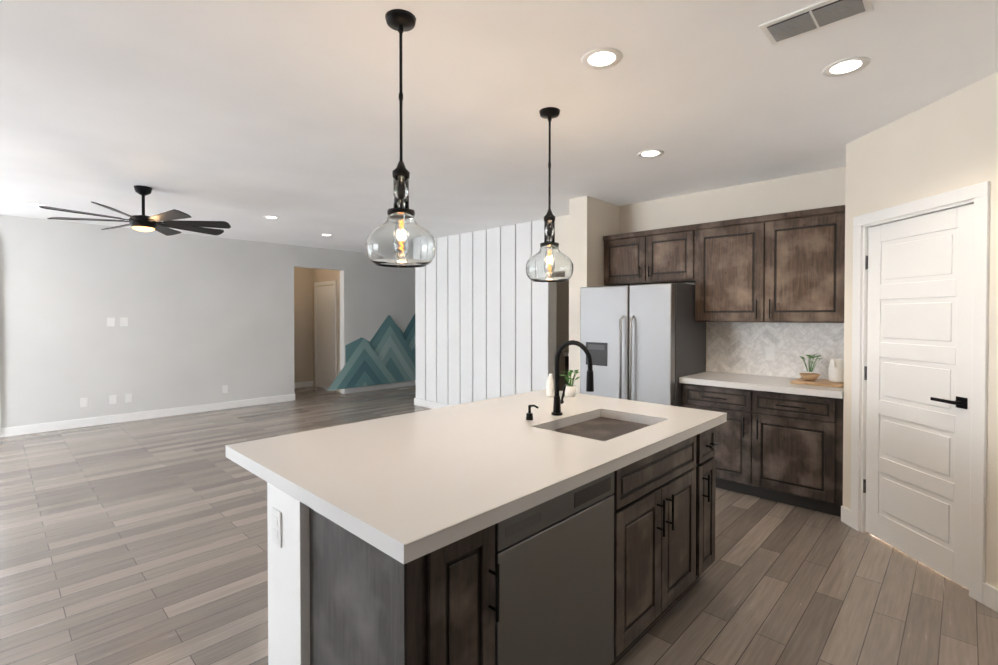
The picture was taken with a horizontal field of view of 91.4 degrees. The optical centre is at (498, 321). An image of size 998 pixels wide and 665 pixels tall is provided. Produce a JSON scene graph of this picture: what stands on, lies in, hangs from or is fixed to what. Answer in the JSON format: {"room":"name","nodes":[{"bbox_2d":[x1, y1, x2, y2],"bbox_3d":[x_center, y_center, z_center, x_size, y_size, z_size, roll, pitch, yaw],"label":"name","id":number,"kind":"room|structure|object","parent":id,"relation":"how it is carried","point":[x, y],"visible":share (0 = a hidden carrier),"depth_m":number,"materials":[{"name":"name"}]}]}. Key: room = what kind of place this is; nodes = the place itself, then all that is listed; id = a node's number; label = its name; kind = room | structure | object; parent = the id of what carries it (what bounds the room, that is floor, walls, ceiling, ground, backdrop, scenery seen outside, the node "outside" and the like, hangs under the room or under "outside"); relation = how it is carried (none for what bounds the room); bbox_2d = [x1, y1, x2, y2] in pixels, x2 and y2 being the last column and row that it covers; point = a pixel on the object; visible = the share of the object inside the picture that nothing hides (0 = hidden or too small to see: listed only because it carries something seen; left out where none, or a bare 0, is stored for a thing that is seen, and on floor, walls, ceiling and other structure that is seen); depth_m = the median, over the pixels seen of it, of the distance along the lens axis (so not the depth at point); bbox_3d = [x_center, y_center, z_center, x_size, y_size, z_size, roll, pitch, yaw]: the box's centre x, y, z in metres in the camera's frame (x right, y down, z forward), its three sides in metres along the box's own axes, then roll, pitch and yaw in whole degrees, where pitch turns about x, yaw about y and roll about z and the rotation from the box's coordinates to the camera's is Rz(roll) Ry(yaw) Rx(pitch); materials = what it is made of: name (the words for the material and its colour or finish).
{"room":"kitchen","nodes":[
{"label":"kitchen","id":0,"kind":"room"},
{"bbox_2d":[0,215,414,436],"bbox_3d":[-4.749,0.038,7.178,0.150,2.660,12.850,1,1,44],"label":"wall","id":1,"kind":"structure","parent":0,"point":[209,317],"depth_m":6.90,"materials":[{"name":"paint"}]},
{"bbox_2d":[80,398,87,406],"bbox_3d":[-5.429,1.059,6.368,0.008,0.120,0.078,1,1,44],"label":"outlet","id":2,"kind":"object","parent":1,"relation":"attached to","point":[83,402],"visible":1,"depth_m":6.37,"materials":[{"name":"white plastic"}]},
{"bbox_2d":[107,318,114,325],"bbox_3d":[-5.229,0.006,6.564,0.008,0.120,0.085,1,1,44],"label":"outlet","id":3,"kind":"object","parent":1,"relation":"attached to","point":[110,321],"visible":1,"depth_m":6.56,"materials":[{"name":"white plastic"}]},
{"bbox_2d":[109,395,115,403],"bbox_3d":[-5.222,1.056,6.584,0.008,0.120,0.078,1,1,44],"label":"outlet","id":4,"kind":"object","parent":1,"relation":"attached to","point":[112,399],"visible":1,"depth_m":6.58,"materials":[{"name":"white plastic"}]},
{"bbox_2d":[120,317,127,325],"bbox_3d":[-5.132,0.005,6.665,0.008,0.120,0.085,1,1,44],"label":"outlet","id":5,"kind":"object","parent":1,"relation":"attached to","point":[123,321],"visible":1,"depth_m":6.66,"materials":[{"name":"white plastic"}]},
{"bbox_2d":[125,393,131,402],"bbox_3d":[-5.104,1.054,6.707,0.008,0.120,0.078,1,1,44],"label":"outlet","id":6,"kind":"object","parent":1,"relation":"attached to","point":[128,397],"visible":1,"depth_m":6.71,"materials":[{"name":"white plastic"}]},
{"bbox_2d":[222,385,227,392],"bbox_3d":[-4.266,1.053,7.580,0.008,0.120,0.078,1,1,44],"label":"outlet","id":7,"kind":"object","parent":1,"relation":"attached to","point":[224,388],"visible":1,"depth_m":7.58,"materials":[{"name":"white plastic"}]},
{"bbox_2d":[327,314,415,390],"bbox_3d":[-1.976,0.467,9.879,0.122,1.505,3.220,1,1,44],"label":"art","id":8,"kind":"object","parent":1,"relation":"attached to","point":[386,354],"visible":0.71,"depth_m":9.54},
{"bbox_2d":[1,380,997,611],"bbox_3d":[-1.806,1.350,4.267,10.951,0.110,12.700,1,1,44],"label":"baseboard","id":9,"kind":"structure","parent":1,"relation":"attached to","point":[990,596],"depth_m":6.85,"materials":[{"name":"white wood"}]},
{"bbox_2d":[294,267,312,382],"bbox_3d":[-4.237,0.006,9.735,0.150,2.660,1.290,1,1,44],"label":"wall","id":10,"kind":"structure","parent":0,"point":[303,324],"depth_m":9.90,"materials":[{"name":"paint"}]},
{"bbox_2d":[312,268,339,391],"bbox_3d":[-3.337,0.007,9.662,1.250,2.660,0.150,1,1,44],"label":"wall","id":11,"kind":"structure","parent":0,"point":[337,275],"depth_m":9.39,"materials":[{"name":"paint"}]},
{"bbox_2d":[317,285,333,388],"bbox_3d":[-3.415,0.310,9.693,0.710,2.030,0.092,1,1,44],"label":"hall door","id":12,"kind":"structure","parent":11,"relation":"in","point":[325,336],"depth_m":9.65,"materials":[{"name":"white wood"}]},
{"bbox_2d":[314,280,336,390],"bbox_3d":[-3.448,0.272,9.658,0.880,2.130,0.015,1,1,44],"label":"door frame","id":13,"kind":"structure","parent":11,"relation":"attached to","point":[316,284],"depth_m":9.85,"materials":[{"name":"white wood"}]},
{"bbox_2d":[0,385,997,664],"bbox_3d":[-1.895,1.435,4.285,11.800,0.060,13.600,1,1,44],"label":"floor","id":14,"kind":"structure","parent":0,"point":[144,541],"depth_m":2.77,"materials":[{"name":"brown wood"}]},
{"bbox_2d":[260,421,726,664],"bbox_3d":[0.204,0.995,2.195,0.844,0.872,2.102,1,1,44],"label":"kitchen island","id":15,"kind":"object","parent":14,"relation":"on","point":[504,531],"depth_m":1.57,"materials":[{"name":"brown wood"}]},
{"bbox_2d":[225,389,726,556],"bbox_3d":[0.062,0.533,2.355,1.260,0.048,2.140,1,1,44],"label":"island countertop","id":16,"kind":"structure","parent":15,"relation":"on","point":[408,483],"depth_m":1.83,"materials":[{"name":"white stone"}]},
{"bbox_2d":[526,404,538,419],"bbox_3d":[0.171,0.465,2.499,0.076,0.082,0.037,1,1,44],"label":"soap dispenser","id":17,"kind":"object","parent":16,"relation":"on","point":[529,415],"visible":1,"depth_m":2.50,"materials":[{"name":"black metal"}]},
{"bbox_2d":[547,374,553,396],"bbox_3d":[0.341,0.422,3.236,0.048,0.150,0.048,1,1,44],"label":"soap bottle","id":18,"kind":"object","parent":16,"relation":"on","point":[550,387],"visible":1,"depth_m":3.22,"materials":[{"name":"white plastic"}]},
{"bbox_2d":[563,370,579,396],"bbox_3d":[0.484,0.409,3.247,0.104,0.175,0.167,1,1,44],"label":"potted plant","id":19,"kind":"object","parent":16,"relation":"on","point":[570,390],"visible":0.94,"depth_m":3.22,"materials":[{"name":"green plant"}]},
{"bbox_2d":[551,340,593,415],"bbox_3d":[0.403,0.301,2.585,0.260,0.408,0.109,1,1,44],"label":"faucet","id":20,"kind":"object","parent":16,"relation":"on","point":[557,402],"visible":1,"depth_m":2.61,"materials":[{"name":"black metal"}]},
{"bbox_2d":[553,413,652,440],"bbox_3d":[0.519,0.655,2.451,0.430,0.223,0.650,1,1,44],"label":"sink","id":21,"kind":"object","parent":16,"relation":"in","point":[602,426],"depth_m":2.57,"materials":[{"name":"grey metal"}]},
{"bbox_2d":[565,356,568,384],"bbox_3d":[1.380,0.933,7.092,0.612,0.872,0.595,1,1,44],"label":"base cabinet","id":22,"kind":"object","parent":14,"relation":"on","point":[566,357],"depth_m":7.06,"materials":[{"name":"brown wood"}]},
{"bbox_2d":[580,283,705,406],"bbox_3d":[1.373,0.529,4.728,0.942,1.740,0.820,1,1,44],"label":"refrigerator","id":23,"kind":"object","parent":14,"relation":"on","point":[644,342],"visible":0.48,"depth_m":4.39,"materials":[{"name":"silver metal"}]},
{"bbox_2d":[679,371,843,516],"bbox_3d":[2.212,0.948,4.066,1.172,0.920,0.654,1,1,44],"label":"base cabinet","id":24,"kind":"object","parent":14,"relation":"on","point":[779,439],"visible":0.9,"depth_m":3.75,"materials":[{"name":"brown wood"}]},
{"bbox_2d":[790,377,843,387],"bbox_3d":[2.541,0.480,3.856,0.340,0.018,0.340,1,1,44],"label":"tray","id":25,"kind":"object","parent":24,"relation":"on","point":[818,382],"visible":0.69,"depth_m":3.77,"materials":[{"name":"brown wood"}]},
{"bbox_2d":[799,373,820,380],"bbox_3d":[2.463,0.441,3.861,0.150,0.051,0.150,1,1,44],"label":"bowl","id":26,"kind":"object","parent":25,"relation":"on","point":[810,376],"visible":0.96,"depth_m":3.83,"materials":[{"name":"brown wood"}]},
{"bbox_2d":[799,354,821,372],"bbox_3d":[2.532,0.363,3.970,0.172,0.211,0.135,1,1,44],"label":"potted plant","id":27,"kind":"object","parent":26,"relation":"in","point":[811,362],"visible":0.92,"depth_m":3.96,"materials":[{"name":"green plant"}]},
{"bbox_2d":[828,359,843,381],"bbox_3d":[2.650,0.381,3.824,0.110,0.179,0.188,1,1,44],"label":"canister","id":28,"kind":"object","parent":25,"relation":"on","point":[836,371],"visible":0.96,"depth_m":3.78,"materials":[{"name":"white ceramic"}]},
{"bbox_2d":[0,0,997,252],"bbox_3d":[-1.895,-1.295,4.250,11.800,0.080,13.600,1,1,44],"label":"ceiling","id":29,"kind":"structure","parent":0,"point":[242,118],"depth_m":2.74,"materials":[{"name":"paint"}]},
{"bbox_2d":[27,203,49,206],"bbox_3d":[-5.029,-1.265,5.317,0.190,0.006,0.190,1,1,44],"label":"recessed light","id":30,"kind":"object","parent":29,"relation":"in","point":[31,204],"visible":0.69,"depth_m":5.30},
{"bbox_2d":[38,185,230,235],"bbox_3d":[-3.337,-1.054,4.570,1.451,0.409,1.451,1,1,44],"label":"ceiling fan","id":31,"kind":"object","parent":29,"relation":"hanging from","point":[143,222],"visible":1,"depth_m":4.53,"materials":[{"name":"black metal"}]},
{"bbox_2d":[263,216,279,218],"bbox_3d":[-2.786,-1.273,5.965,0.190,0.006,0.190,1,1,44],"label":"recessed light","id":32,"kind":"object","parent":29,"relation":"in","point":[272,217],"visible":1,"depth_m":5.96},
{"bbox_2d":[365,9,435,267],"bbox_3d":[-0.397,-0.727,1.976,0.282,0.997,0.282,1,1,44],"label":"pendant light","id":33,"kind":"object","parent":29,"relation":"hanging from","point":[400,237],"visible":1,"depth_m":1.92,"materials":[{"name":"clear glass"}]},
{"bbox_2d":[526,107,573,281],"bbox_3d":[0.298,-0.738,2.874,0.282,0.997,0.282,1,1,44],"label":"pendant light","id":34,"kind":"object","parent":29,"relation":"hanging from","point":[549,261],"visible":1,"depth_m":2.81,"materials":[{"name":"clear glass"}]},
{"bbox_2d":[581,48,622,69],"bbox_3d":[0.480,-1.227,2.278,0.190,0.006,0.190,1,1,44],"label":"recessed light","id":35,"kind":"object","parent":29,"relation":"in","point":[604,58],"visible":1,"depth_m":2.27,"materials":[{"name":"white plastic"}]},
{"bbox_2d":[637,149,663,157],"bbox_3d":[1.124,-1.244,3.614,0.190,0.006,0.190,1,1,44],"label":"recessed light","id":36,"kind":"object","parent":29,"relation":"in","point":[652,153],"visible":1,"depth_m":3.60,"materials":[{"name":"white plastic"}]},
{"bbox_2d":[759,0,873,45],"bbox_3d":[1.272,-1.219,1.962,0.360,0.014,0.200,1,1,44],"label":"ceiling vent","id":37,"kind":"object","parent":29,"relation":"in","point":[811,18],"visible":1,"depth_m":1.95,"materials":[{"name":"white metal"}]},
{"bbox_2d":[822,56,869,76],"bbox_3d":[1.674,-1.228,2.352,0.190,0.006,0.190,1,1,44],"label":"recessed light","id":38,"kind":"object","parent":29,"relation":"in","point":[848,67],"visible":1,"depth_m":2.35,"materials":[{"name":"white plastic"}]},
{"bbox_2d":[549,282,556,389],"bbox_3d":[-0.315,0.040,7.041,2.740,2.660,0.150,1,1,44],"label":"wall","id":39,"kind":"structure","parent":0,"point":[552,314],"depth_m":6.09,"materials":[{"name":"paint"}]},
{"bbox_2d":[415,219,548,404],"bbox_3d":[-0.373,0.042,6.981,2.737,2.658,0.016,1,1,44],"label":"boards","id":40,"kind":"object","parent":39,"relation":"attached to","point":[481,315],"visible":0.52,"depth_m":6.84,"materials":[{"name":"white wood"}]},
{"bbox_2d":[556,280,568,390],"bbox_3d":[0.812,0.040,7.054,0.150,2.660,1.430,1,1,44],"label":"wall","id":41,"kind":"structure","parent":0,"point":[562,321],"depth_m":7.06,"materials":[{"name":"paint"}]},
{"bbox_2d":[569,196,618,392],"bbox_3d":[1.024,0.063,5.216,0.220,2.660,0.630,1,1,44],"label":"wall","id":42,"kind":"structure","parent":0,"point":[593,222],"depth_m":5.01,"materials":[{"name":"paint"}]},
{"bbox_2d":[555,167,845,370],"bbox_3d":[2.499,0.074,4.342,5.060,2.660,0.150,1,1,44],"label":"wall","id":43,"kind":"structure","parent":0,"point":[815,190],"depth_m":4.54,"materials":[{"name":"paint"}]},
{"bbox_2d":[603,225,690,285],"bbox_3d":[1.555,-0.638,4.903,0.962,0.510,0.326,1,1,44],"label":"upper cabinet","id":44,"kind":"object","parent":43,"relation":"attached to","point":[656,256],"depth_m":4.76,"materials":[{"name":"brown wood"}]},
{"bbox_2d":[691,205,844,322],"bbox_3d":[2.325,-0.439,4.167,1.172,0.890,0.326,1,1,44],"label":"upper cabinet","id":45,"kind":"object","parent":43,"relation":"attached to","point":[787,267],"depth_m":4.01,"materials":[{"name":"brown wood"}]},
{"bbox_2d":[707,322,843,378],"bbox_3d":[2.437,0.244,4.295,1.177,0.480,0.002,1,1,44],"label":"tile backsplash","id":46,"kind":"structure","parent":43,"relation":"attached to","point":[737,347],"depth_m":4.30,"materials":[{"name":"tile"}]},
{"bbox_2d":[766,347,774,360],"bbox_3d":[2.406,0.284,4.319,0.075,0.120,0.008,1,1,44],"label":"outlet","id":47,"kind":"object","parent":46,"relation":"attached to","point":[770,353],"visible":1,"depth_m":4.32,"materials":[{"name":"white plastic"}]},
{"bbox_2d":[843,72,997,588],"bbox_3d":[2.524,0.102,2.130,0.120,2.660,2.620,0,1,-1],"label":"wall","id":48,"kind":"structure","parent":0,"point":[948,143],"depth_m":2.72,"materials":[{"name":"paint"}]},
{"bbox_2d":[863,204,973,589],"bbox_3d":[2.462,0.395,2.906,0.092,2.030,0.740,0,1,-1],"label":"pantry door","id":49,"kind":"structure","parent":48,"relation":"in","point":[918,378],"depth_m":2.85,"materials":[{"name":"white wood"}]},
{"bbox_2d":[850,181,989,603],"bbox_3d":[2.500,0.357,2.898,0.136,2.130,0.900,0,1,-1],"label":"door frame","id":50,"kind":"structure","parent":48,"relation":"attached to","point":[977,196],"depth_m":2.52,"materials":[{"name":"white wood"}]}
]}

